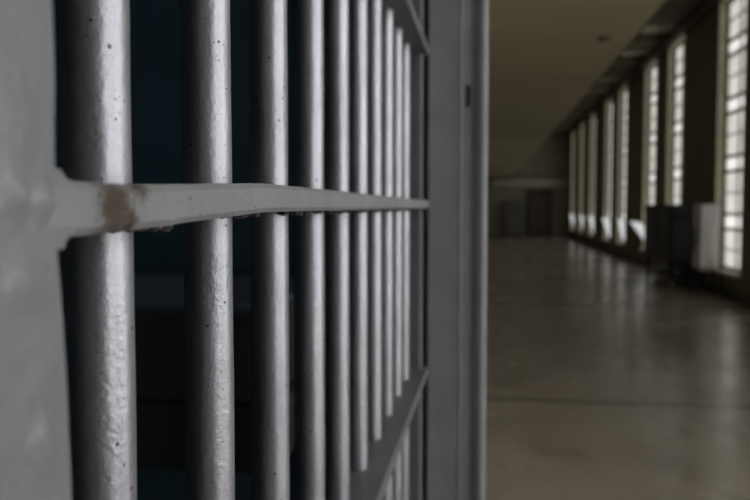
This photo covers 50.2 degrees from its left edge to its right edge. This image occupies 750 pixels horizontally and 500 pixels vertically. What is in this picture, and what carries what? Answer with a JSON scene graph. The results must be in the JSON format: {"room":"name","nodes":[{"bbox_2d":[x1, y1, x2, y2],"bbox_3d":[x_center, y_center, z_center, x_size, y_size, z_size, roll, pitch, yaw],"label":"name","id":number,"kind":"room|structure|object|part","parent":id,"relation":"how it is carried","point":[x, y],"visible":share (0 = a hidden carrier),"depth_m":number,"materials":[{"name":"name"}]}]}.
{"room":"prison interior","nodes":[
{"label":"prison interior","id":0,"kind":"room"},
{"bbox_2d":[52,0,294,499],"bbox_3d":[-1.135,0.056,1.753,2.260,2.600,0.100,0,3,8],"label":"wall","id":1,"kind":"structure","parent":0,"point":[155,37],"depth_m":1.58,"materials":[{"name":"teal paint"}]},
{"bbox_2d":[487,134,567,236],"bbox_3d":[6.525,-3.248,39.458,6.970,5.150,0.200,0,3,8],"label":"wall","id":2,"kind":"structure","parent":0,"point":[550,161],"depth_m":39.11,"materials":[{"name":"beige paint"}]},
{"bbox_2d":[491,179,567,186],"bbox_3d":[7.516,-3.256,38.962,3.670,0.380,0.500,0,3,8],"label":"trim","id":3,"kind":"structure","parent":2,"relation":"attached to","point":[494,182],"depth_m":38.71,"materials":[{"name":"beige paint"}]},
{"bbox_2d":[526,191,551,236],"bbox_3d":[8.027,-1.779,39.160,1.250,2.250,0.122,0,3,8],"label":"door","id":4,"kind":"structure","parent":2,"relation":"in","point":[538,203],"depth_m":39.17,"materials":[{"name":"brown paint"}]},
{"bbox_2d":[514,0,667,177],"bbox_3d":[3.382,-2.359,15.070,0.012,0.246,49.000,0,3,8],"label":"trim","id":5,"kind":"structure","parent":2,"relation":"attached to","point":[665,2],"depth_m":7.78,"materials":[{"name":"paint"}]},
{"bbox_2d":[487,0,665,177],"bbox_3d":[2.711,-2.337,15.167,1.345,0.180,49.000,0,3,8],"label":"ceiling","id":6,"kind":"structure","parent":0,"point":[544,56],"depth_m":7.82,"materials":[{"name":"beige paint"}]},
{"bbox_2d":[597,36,610,42],"bbox_3d":[1.934,-1.774,6.760,0.120,0.042,0.120,0,3,8],"label":"ceiling lamp","id":7,"kind":"object","parent":6,"relation":"attached to","point":[603,39],"visible":1,"depth_m":6.73,"materials":[{"name":"metal"}]},
{"bbox_3d":[1.934,-1.768,6.761,0.090,0.030,0.090,0,3,8],"label":"globe","id":8,"kind":"part","parent":7,"relation":"part of","materials":[{"name":"glass"}]},
{"bbox_2d":[485,236,749,499],"bbox_3d":[3.060,0.731,15.282,6.970,0.200,49.600,0,3,8],"label":"floor","id":9,"kind":"structure","parent":0,"point":[606,380],"depth_m":6.70,"materials":[{"name":"concrete"}]},
{"bbox_2d":[422,0,488,499],"bbox_3d":[0.118,-0.068,1.465,0.172,2.878,0.100,0,3,8],"label":"door frame","id":10,"kind":"structure","parent":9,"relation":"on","point":[455,71],"depth_m":1.43,"materials":[{"name":"grey paint"}]},
{"bbox_2d":[0,0,429,499],"bbox_3d":[-0.038,0.202,0.723,0.075,2.340,1.439,0,3,8],"label":"door","id":11,"kind":"structure","parent":10,"relation":"attached to","point":[356,204],"depth_m":0.40,"materials":[{"name":"grey paint"}]},
{"bbox_3d":[0.099,0.162,1.507,0.124,2.415,0.046,0,3,8],"label":"plate","id":12,"kind":"part","parent":10,"relation":"part of","materials":[{"name":"grey paint"}]},
{"bbox_2d":[504,201,522,236],"bbox_3d":[6.780,-1.526,39.105,0.900,1.750,0.570,0,3,8],"label":"tall cabinet","id":13,"kind":"object","parent":9,"relation":"on","point":[513,210],"visible":1,"depth_m":38.85,"materials":[{"name":"green paint"}]},
{"bbox_3d":[6.529,-1.549,38.881,0.425,1.620,0.020,0,3,8],"label":"door","id":14,"kind":"part","parent":13,"relation":"part of","materials":[{"name":"grey paint"}]},
{"bbox_3d":[6.960,-1.546,38.820,0.425,1.620,0.020,0,3,8],"label":"door","id":15,"kind":"part","parent":13,"relation":"part of","materials":[{"name":"grey paint"}]},
{"bbox_2d":[644,204,700,289],"bbox_3d":[5.581,-0.113,15.136,0.610,1.500,2.498,0,3,8],"label":"cart","id":16,"kind":"object","parent":9,"relation":"on","point":[667,227],"visible":0.9,"depth_m":14.13,"materials":[{"name":"metal"}]},
{"bbox_3d":[5.573,0.278,16.346,0.060,0.350,0.060,0,3,8],"label":"leg","id":17,"kind":"part","parent":16,"relation":"part of","materials":[{"name":"metal"}]},
{"bbox_3d":[5.426,-0.372,15.771,0.022,0.930,1.130,0,3,8],"label":"door","id":18,"kind":"part","parent":16,"relation":"part of","materials":[{"name":"metal"}]},
{"bbox_3d":[5.263,-0.310,14.624,0.022,0.930,1.130,0,3,8],"label":"door","id":19,"kind":"part","parent":16,"relation":"part of","materials":[{"name":"metal"}]},
{"bbox_2d":[645,266,700,277],"bbox_3d":[5.622,0.415,15.203,0.500,0.040,2.340,0,3,8],"label":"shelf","id":20,"kind":"object","parent":16,"relation":"attached to","point":[664,270],"depth_m":14.80,"materials":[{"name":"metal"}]},
{"bbox_3d":[5.255,0.398,14.112,0.060,0.350,0.060,0,3,8],"label":"leg","id":21,"kind":"part","parent":16,"relation":"part of","materials":[{"name":"metal"}]},
{"bbox_3d":[5.670,0.401,14.053,0.060,0.350,0.060,0,3,8],"label":"leg","id":22,"kind":"part","parent":16,"relation":"part of","materials":[{"name":"metal"}]},
{"bbox_2d":[690,202,722,297],"bbox_3d":[5.382,-0.013,12.999,0.383,1.530,0.444,0,3,8],"label":"laundry hamper","id":23,"kind":"object","parent":9,"relation":"on","point":[706,216],"visible":1,"depth_m":12.83,"materials":[{"name":"white fabric"}]},
{"bbox_3d":[5.234,-0.010,13.233,0.023,1.500,0.024,0,3,8],"label":"leg","id":24,"kind":"part","parent":23,"relation":"part of","materials":[{"name":"metal"}]},
{"bbox_3d":[5.175,0.012,12.818,0.023,1.500,0.024,0,3,8],"label":"leg","id":25,"kind":"part","parent":23,"relation":"part of","materials":[{"name":"metal"}]},
{"bbox_3d":[5.381,0.572,13.029,0.380,0.024,0.439,0,3,8],"label":"rail","id":26,"kind":"part","parent":23,"relation":"part of","materials":[{"name":"metal"}]},
{"bbox_3d":[5.381,-0.747,12.958,0.380,0.024,0.439,0,3,8],"label":"rail","id":27,"kind":"part","parent":23,"relation":"part of","materials":[{"name":"metal"}]},
{"bbox_3d":[5.531,0.015,12.767,0.023,1.500,0.024,0,3,8],"label":"leg","id":28,"kind":"part","parent":23,"relation":"part of","materials":[{"name":"metal"}]},
{"bbox_2d":[588,26,675,93],"bbox_3d":[3.060,-4.612,14.995,6.970,0.200,49.600,0,3,8],"label":"ceiling","id":29,"kind":"structure","parent":0,"point":[652,29],"depth_m":16.99,"materials":[{"name":"beige paint"}]},
{"bbox_2d":[567,0,749,295],"bbox_3d":[5.995,-1.918,14.721,0.160,5.150,49.000,0,3,8],"label":"wall","id":30,"kind":"structure","parent":0,"point":[702,36],"depth_m":17.28,"materials":[{"name":"brown paint"}]},
{"bbox_2d":[553,127,571,133],"bbox_3d":[8.403,-5.660,37.953,1.665,0.170,1.950,0,3,8],"label":"trim","id":31,"kind":"structure","parent":30,"relation":"attached to","point":[560,130],"depth_m":36.97,"materials":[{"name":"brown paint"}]},
{"bbox_2d":[559,119,580,126],"bbox_3d":[7.916,-5.477,34.538,1.665,0.170,2.040,0,3,8],"label":"trim","id":32,"kind":"structure","parent":30,"relation":"attached to","point":[567,122],"depth_m":33.52,"materials":[{"name":"brown paint"}]},
{"bbox_2d":[569,131,574,230],"bbox_3d":[9.037,-3.102,36.276,0.260,4.460,1.500,0,3,8],"label":"window","id":33,"kind":"structure","parent":30,"relation":"in","point":[573,133],"depth_m":36.92,"materials":[{"name":"paint"}]},
{"bbox_2d":[566,109,590,118],"bbox_3d":[7.437,-5.296,31.176,1.665,0.170,1.840,0,3,8],"label":"trim","id":34,"kind":"structure","parent":30,"relation":"attached to","point":[576,113],"depth_m":30.26,"materials":[{"name":"brown paint"}]},
{"bbox_2d":[577,122,584,233],"bbox_3d":[8.543,-2.916,32.816,0.260,4.460,1.500,0,3,8],"label":"window","id":35,"kind":"structure","parent":30,"relation":"in","point":[582,128],"depth_m":33.46,"materials":[{"name":"paint"}]},
{"bbox_2d":[575,94,605,108],"bbox_3d":[6.923,-5.102,27.568,1.665,0.170,2.540,0,3,8],"label":"trim","id":36,"kind":"structure","parent":30,"relation":"attached to","point":[590,101],"depth_m":26.80,"materials":[{"name":"brown paint"}]},
{"bbox_2d":[587,113,595,236],"bbox_3d":[8.079,-2.740,29.553,0.260,4.460,1.500,0,3,8],"label":"window","id":37,"kind":"structure","parent":30,"relation":"in","point":[593,117],"depth_m":30.18,"materials":[{"name":"paint"}]},
{"bbox_3d":[8.083,-0.922,29.650,0.200,0.638,1.280,0,3,8],"label":"tilted sash","id":38,"kind":"part","parent":37,"relation":"part of","materials":[{"name":"grey glass"}]},
{"bbox_2d":[588,81,618,92],"bbox_3d":[6.451,-4.924,24.256,1.665,0.170,1.240,0,3,8],"label":"trim","id":39,"kind":"structure","parent":30,"relation":"attached to","point":[600,86],"depth_m":23.67,"materials":[{"name":"brown paint"}]},
{"bbox_2d":[601,98,612,241],"bbox_3d":[7.515,-2.528,25.599,0.260,4.460,1.500,0,3,8],"label":"window","id":40,"kind":"structure","parent":30,"relation":"in","point":[609,105],"depth_m":26.21,"materials":[{"name":"glass"}]},
{"bbox_3d":[7.504,-0.709,25.698,0.230,0.638,1.280,0,3,8],"label":"tilted sash","id":41,"kind":"part","parent":40,"relation":"part of","materials":[{"name":"grey glass"}]},
{"bbox_3d":[7.614,-2.886,25.565,0.010,3.740,1.320,0,3,8],"label":"pane","id":42,"kind":"part","parent":40,"relation":"part of","materials":[{"name":"grey glass"}]},
{"bbox_2d":[614,85,627,245],"bbox_3d":[7.135,-2.384,22.930,0.260,4.460,1.500,0,3,8],"label":"window","id":43,"kind":"structure","parent":30,"relation":"in","point":[622,124],"depth_m":23.53,"materials":[{"name":"glass"}]},
{"bbox_3d":[7.100,-0.185,23.053,0.190,0.054,1.500,0,3,8],"label":"sill","id":44,"kind":"part","parent":43,"relation":"part of","materials":[{"name":"beige paint"}]},
{"bbox_3d":[7.165,-0.566,23.023,0.147,0.638,1.280,0,3,8],"label":"tilted sash","id":45,"kind":"part","parent":43,"relation":"part of","materials":[{"name":"grey glass"}]},
{"bbox_3d":[7.234,-2.743,22.896,0.010,3.740,1.320,0,3,8],"label":"pane","id":46,"kind":"part","parent":43,"relation":"part of","materials":[{"name":"grey glass"}]},
{"bbox_2d":[601,56,645,78],"bbox_3d":[5.979,-4.746,20.944,1.665,0.170,2.540,0,3,8],"label":"trim","id":47,"kind":"structure","parent":30,"relation":"attached to","point":[623,66],"depth_m":20.27,"materials":[{"name":"brown paint"}]},
{"bbox_2d":[630,58,657,251],"bbox_3d":[6.452,-2.172,18.992,0.500,4.460,1.500,0,3,8],"label":"window","id":48,"kind":"structure","parent":30,"relation":"in","point":[651,72],"depth_m":19.55,"materials":[{"name":"glass"}]},
{"bbox_3d":[6.440,-0.354,19.092,0.474,0.638,1.280,0,3,8],"label":"tilted sash","id":49,"kind":"part","parent":48,"relation":"part of","materials":[{"name":"grey"}]},
{"bbox_3d":[6.670,-2.530,18.942,0.010,3.740,1.320,0,3,8],"label":"pane","id":50,"kind":"part","parent":48,"relation":"part of","materials":[{"name":"grey glass"}]},
{"bbox_2d":[565,0,722,136],"bbox_3d":[5.830,-4.211,14.622,0.166,0.120,48.600,0,3,8],"label":"pipe","id":51,"kind":"object","parent":30,"relation":"attached to","point":[709,3],"visible":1,"depth_m":17.65,"materials":[{"name":"black metal"}]},
{"bbox_2d":[624,33,668,51],"bbox_3d":[5.516,-4.571,17.692,1.665,0.170,1.120,0,3,8],"label":"trim","id":52,"kind":"structure","parent":30,"relation":"attached to","point":[651,41],"depth_m":17.19,"materials":[{"name":"brown paint"}]},
{"bbox_2d":[566,233,749,306],"bbox_3d":[5.901,0.573,14.869,0.030,0.160,49.000,0,3,8],"label":"baseboard","id":53,"kind":"structure","parent":30,"relation":"attached to","point":[738,297],"depth_m":15.03,"materials":[{"name":"paint"}]},
{"bbox_2d":[666,34,684,203],"bbox_3d":[6.199,-2.034,16.426,0.277,4.460,1.500,0,3,8],"label":"window","id":54,"kind":"structure","parent":30,"relation":"in","point":[676,59],"depth_m":16.96,"materials":[{"name":"glass"}]},
{"bbox_3d":[6.307,-2.393,16.391,0.010,3.740,1.320,0,3,8],"label":"pane","id":55,"kind":"part","parent":54,"relation":"part of","materials":[{"name":"grey glass"}]},
{"bbox_2d":[646,0,708,26],"bbox_3d":[5.065,-4.401,14.528,1.665,0.170,2.360,0,3,8],"label":"trim","id":56,"kind":"structure","parent":30,"relation":"attached to","point":[674,12],"depth_m":14.54,"materials":[{"name":"brown paint"}]},
{"bbox_2d":[711,0,747,278],"bbox_3d":[5.670,-1.831,12.648,0.260,4.460,1.500,0,3,8],"label":"window","id":57,"kind":"structure","parent":30,"relation":"in","point":[733,13],"depth_m":13.05,"materials":[{"name":"glass"}]},
{"bbox_3d":[5.635,0.368,12.771,0.190,0.054,1.500,0,3,8],"label":"sill","id":58,"kind":"part","parent":57,"relation":"part of","materials":[{"name":"beige paint"}]},
{"bbox_3d":[5.769,-1.856,12.633,0.010,4.410,1.320,0,3,8],"label":"pane","id":59,"kind":"part","parent":57,"relation":"part of","materials":[{"name":"grey glass"}]},
{"bbox_3d":[-1.277,1.402,0.824,2.260,0.012,1.920,0,3,8],"label":"floor","id":60,"kind":"structure","parent":0,"visible":0},
{"bbox_2d":[136,379,294,473],"bbox_3d":[-1.096,0.768,1.437,2.038,1.188,0.550,0,3,8],"label":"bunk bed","id":61,"kind":"object","parent":60,"relation":"on","point":[160,426],"visible":0.02,"depth_m":1.01,"materials":[{"name":"metal"}]},
{"bbox_2d":[59,270,293,404],"bbox_3d":[-1.091,0.113,1.398,2.008,0.125,0.535,0,3,8],"label":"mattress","id":62,"kind":"object","parent":61,"relation":"on","point":[158,295],"visible":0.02,"depth_m":1.01,"materials":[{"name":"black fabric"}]}
]}

